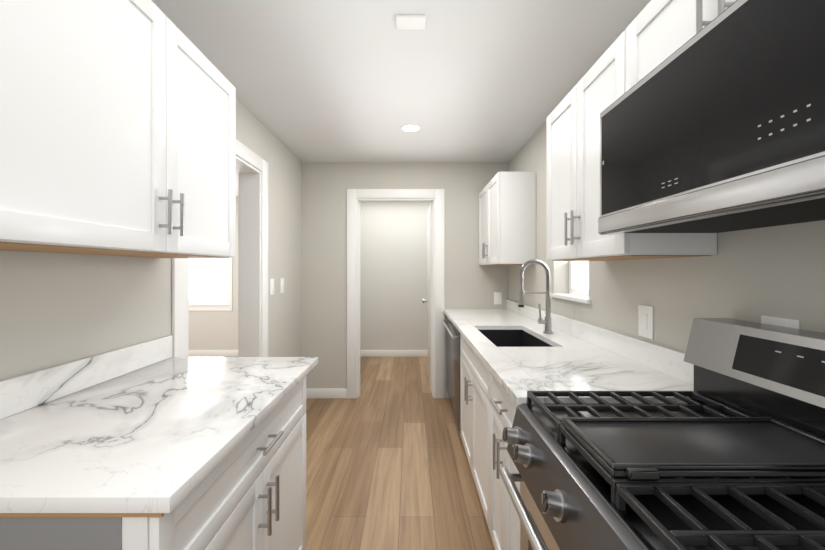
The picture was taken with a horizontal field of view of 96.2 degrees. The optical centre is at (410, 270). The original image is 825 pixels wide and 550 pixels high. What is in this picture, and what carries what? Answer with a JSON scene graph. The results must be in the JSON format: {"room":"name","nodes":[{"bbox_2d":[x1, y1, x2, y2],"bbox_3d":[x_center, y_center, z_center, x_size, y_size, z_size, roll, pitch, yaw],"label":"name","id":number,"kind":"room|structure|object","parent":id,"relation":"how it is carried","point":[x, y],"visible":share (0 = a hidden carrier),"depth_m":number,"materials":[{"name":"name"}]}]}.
{"room":"kitchen","nodes":[
{"label":"kitchen","id":0,"kind":"room"},
{"bbox_2d":[0,98,301,379],"bbox_3d":[-1.195,0.105,1.960,0.150,2.420,7.320,0,0,0],"label":"wall","id":1,"kind":"structure","parent":0,"point":[58,308],"depth_m":1.41,"materials":[{"name":"beige paint"}]},
{"bbox_2d":[0,0,235,257],"bbox_3d":[-0.933,-0.436,1.127,0.369,0.767,1.075,0,0,0],"label":"upper cabinet","id":2,"kind":"object","parent":1,"relation":"attached to","point":[117,127],"visible":1,"depth_m":0.98,"materials":[{"name":"white wood"}]},
{"bbox_2d":[172,139,267,356],"bbox_3d":[-1.195,0.242,2.300,0.182,2.145,1.140,0,0,0],"label":"door frame","id":3,"kind":"structure","parent":1,"relation":"attached to","point":[252,261],"depth_m":2.74,"materials":[{"name":"white wood"}]},
{"bbox_2d":[270,279,273,294],"bbox_3d":[-1.114,0.135,2.975,0.010,0.130,0.085,0,0,0],"label":"light switch","id":4,"kind":"object","parent":1,"relation":"attached to","point":[271,286],"visible":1,"depth_m":2.96,"materials":[{"name":"white plastic"}]},
{"bbox_2d":[280,278,283,292],"bbox_3d":[-1.114,0.135,3.210,0.010,0.130,0.085,0,0,0],"label":"light switch","id":5,"kind":"object","parent":1,"relation":"attached to","point":[281,285],"visible":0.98,"depth_m":3.19,"materials":[{"name":"white plastic"}]},
{"bbox_2d":[189,197,431,349],"bbox_3d":[-1.575,0.105,5.695,5.450,2.420,0.150,0,0,0],"label":"wall","id":6,"kind":"structure","parent":0,"point":[393,271],"depth_m":5.62,"materials":[{"name":"paint"}]},
{"bbox_2d":[189,257,231,310],"bbox_3d":[-3.165,-0.070,5.665,0.910,1.370,0.150,0,0,0],"label":"room window","id":7,"kind":"structure","parent":6,"relation":"in","point":[207,280],"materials":[{"name":"white glass"}]},
{"bbox_2d":[189,350,426,356],"bbox_3d":[-1.650,1.265,5.612,5.298,0.100,0.013,0,0,0],"label":"baseboard","id":8,"kind":"structure","parent":6,"relation":"attached to","point":[363,353],"depth_m":5.60,"materials":[{"name":"white wood"}]},
{"bbox_2d":[305,357,494,549],"bbox_3d":[-1.675,1.345,1.960,5.650,0.060,7.720,0,0,0],"label":"floor","id":9,"kind":"structure","parent":0,"point":[387,466],"depth_m":2.43,"materials":[{"name":"brown wood"}]},
{"bbox_2d":[0,376,305,549],"bbox_3d":[-0.765,0.873,1.129,0.704,0.884,0.942,0,0,0],"label":"base cabinet","id":10,"kind":"object","parent":9,"relation":"on","point":[248,492],"visible":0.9,"depth_m":0.95,"materials":[{"name":"white"}]},
{"bbox_2d":[0,335,317,516],"bbox_3d":[-0.771,0.368,1.177,0.692,0.136,1.051,0,0,0],"label":"countertop","id":11,"kind":"structure","parent":10,"relation":"on","point":[152,428],"depth_m":0.96,"materials":[{"name":"stone"}]},
{"bbox_2d":[442,316,459,432],"bbox_3d":[0.642,0.874,3.231,0.670,0.882,1.054,0,0,0],"label":"dishwasher","id":12,"kind":"object","parent":9,"relation":"on","point":[453,361],"visible":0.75,"depth_m":3.11,"materials":[{"name":"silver metal"}]},
{"bbox_2d":[460,334,483,511],"bbox_3d":[0.679,0.873,2.165,0.636,0.884,1.069,0,0,0],"label":"base cabinet","id":13,"kind":"object","parent":9,"relation":"on","point":[471,366],"depth_m":2.14,"materials":[{"name":"white wood"}]},
{"bbox_2d":[484,364,519,549],"bbox_3d":[0.679,0.873,1.457,0.636,0.884,0.585,0,0,0],"label":"base cabinet","id":14,"kind":"object","parent":9,"relation":"on","point":[488,406],"depth_m":1.52,"materials":[{"name":"white wood"}]},
{"bbox_2d":[444,299,693,405],"bbox_3d":[0.666,0.365,2.480,0.662,0.130,2.634,0,0,0],"label":"countertop","id":15,"kind":"structure","parent":14,"relation":"on","point":[580,356],"depth_m":1.60,"materials":[{"name":"stone"}]},
{"bbox_2d":[479,330,552,346],"bbox_3d":[0.625,0.549,2.297,0.386,0.237,0.771,0,0,0],"label":"undermount sink","id":16,"kind":"object","parent":15,"relation":"in","point":[509,338],"visible":0.02,"depth_m":2.67,"materials":[{"name":"black"}]},
{"bbox_2d":[518,259,552,333],"bbox_3d":[0.787,0.165,2.340,0.222,0.469,0.060,0,0,0],"label":"spring faucet","id":17,"kind":"object","parent":15,"relation":"on","point":[547,321],"visible":1,"depth_m":2.33,"materials":[{"name":"silver metal"}]},
{"bbox_2d":[500,318,824,549],"bbox_3d":[0.628,0.723,0.780,0.720,1.145,0.756,0,0,0],"label":"gas range","id":18,"kind":"object","parent":9,"relation":"on","point":[729,454],"visible":1,"depth_m":0.78,"materials":[{"name":"black metal"}]},
{"bbox_2d":[151,0,650,196],"bbox_3d":[-1.675,-1.135,1.960,5.650,0.060,7.720,0,0,0],"label":"ceiling","id":19,"kind":"structure","parent":0,"point":[366,80],"depth_m":2.00,"materials":[{"name":"paint"}]},
{"bbox_2d":[401,124,420,131],"bbox_3d":[0.000,-1.101,2.870,0.156,0.006,0.156,0,0,0],"label":"recessed light","id":20,"kind":"object","parent":19,"relation":"in","point":[410,127],"visible":1,"depth_m":2.85,"materials":[{"name":"white plastic"}]},
{"bbox_2d":[396,15,425,28],"bbox_3d":[0.000,-1.098,1.640,0.130,0.014,0.080,0,0,0],"label":"smoke detector","id":21,"kind":"object","parent":19,"relation":"attached to","point":[410,21],"visible":1,"depth_m":1.62,"materials":[{"name":"white plastic"}]},
{"bbox_2d":[302,162,507,397],"bbox_3d":[-0.060,0.105,3.860,2.120,2.420,0.120,0,0,0],"label":"wall","id":22,"kind":"structure","parent":0,"point":[471,282],"depth_m":3.80,"materials":[{"name":"beige paint"}]},
{"bbox_2d":[306,388,346,397],"bbox_3d":[-0.873,1.265,3.791,0.433,0.100,0.016,0,0,0],"label":"baseboard","id":23,"kind":"structure","parent":22,"relation":"attached to","point":[326,392],"depth_m":3.77,"materials":[{"name":"white wood"}]},
{"bbox_2d":[347,189,444,398],"bbox_3d":[-0.155,0.242,3.861,1.000,2.145,0.153,0,0,0],"label":"door frame","id":24,"kind":"structure","parent":22,"relation":"attached to","point":[356,197],"depth_m":3.78,"materials":[{"name":"white wood"}]},
{"bbox_2d":[422,203,431,392],"bbox_3d":[0.196,0.296,4.316,0.100,2.022,0.762,0,0,0],"label":"hall door","id":25,"kind":"structure","parent":22,"relation":"in","point":[429,293],"depth_m":4.19,"materials":[{"name":"white wood"}]},
{"bbox_2d":[494,292,501,303],"bbox_3d":[0.893,0.290,3.795,0.080,0.125,0.008,0,0,0],"label":"outlet","id":26,"kind":"object","parent":22,"relation":"attached to","point":[497,297],"visible":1,"depth_m":3.79,"materials":[{"name":"white plastic"}]},
{"bbox_2d":[508,121,824,352],"bbox_3d":[1.075,0.105,1.960,0.150,2.420,7.320,0,0,0],"label":"wall","id":27,"kind":"structure","parent":0,"point":[753,275],"depth_m":1.33,"materials":[{"name":"beige paint"}]},
{"bbox_2d":[479,172,535,265],"bbox_3d":[0.828,-0.415,3.373,0.339,0.739,0.846,0,0,0],"label":"upper cabinet","id":28,"kind":"object","parent":27,"relation":"attached to","point":[507,218],"visible":1,"depth_m":2.95,"materials":[{"name":"white wood"}]},
{"bbox_2d":[551,261,590,303],"bbox_3d":[1.065,-0.224,2.335,0.179,0.821,0.570,0,0,0],"label":"kitchen window","id":29,"kind":"structure","parent":27,"relation":"in","point":[578,277],"depth_m":2.45,"materials":[{"name":"white"}]},
{"bbox_2d":[546,31,716,260],"bbox_3d":[0.828,-0.415,1.555,0.339,0.739,0.700,0,0,0],"label":"upper cabinet","id":30,"kind":"object","parent":27,"relation":"attached to","point":[572,168],"visible":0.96,"depth_m":1.47,"materials":[{"name":"white wood"}]},
{"bbox_2d":[638,305,652,338],"bbox_3d":[0.994,0.218,1.570,0.010,0.135,0.095,0,0,0],"label":"outlet","id":31,"kind":"object","parent":27,"relation":"attached to","point":[645,320],"visible":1,"depth_m":1.56,"materials":[{"name":"white plastic"}]},
{"bbox_2d":[625,0,736,91],"bbox_3d":[0.828,-0.646,0.822,0.339,0.278,0.764,0,0,0],"label":"upper cabinet","id":32,"kind":"object","parent":27,"relation":"attached to","point":[657,32],"visible":0.38,"depth_m":1.04,"materials":[{"name":"white wood"}]},
{"bbox_2d":[598,0,824,234],"bbox_3d":[0.800,-0.310,0.820,0.393,0.394,0.754,0,0,0],"label":"over-the-range microwave","id":33,"kind":"object","parent":32,"relation":"attached to","point":[716,124],"visible":1,"depth_m":0.73,"materials":[{"name":"black glass"}]},
{"bbox_2d":[761,316,799,328],"bbox_3d":[0.996,0.153,1.000,0.006,0.048,0.100,0,0,0],"label":"outlet","id":34,"kind":"object","parent":27,"relation":"attached to","point":[784,322],"visible":0.46,"depth_m":0.99,"materials":[{"name":"white plastic"}]}
]}

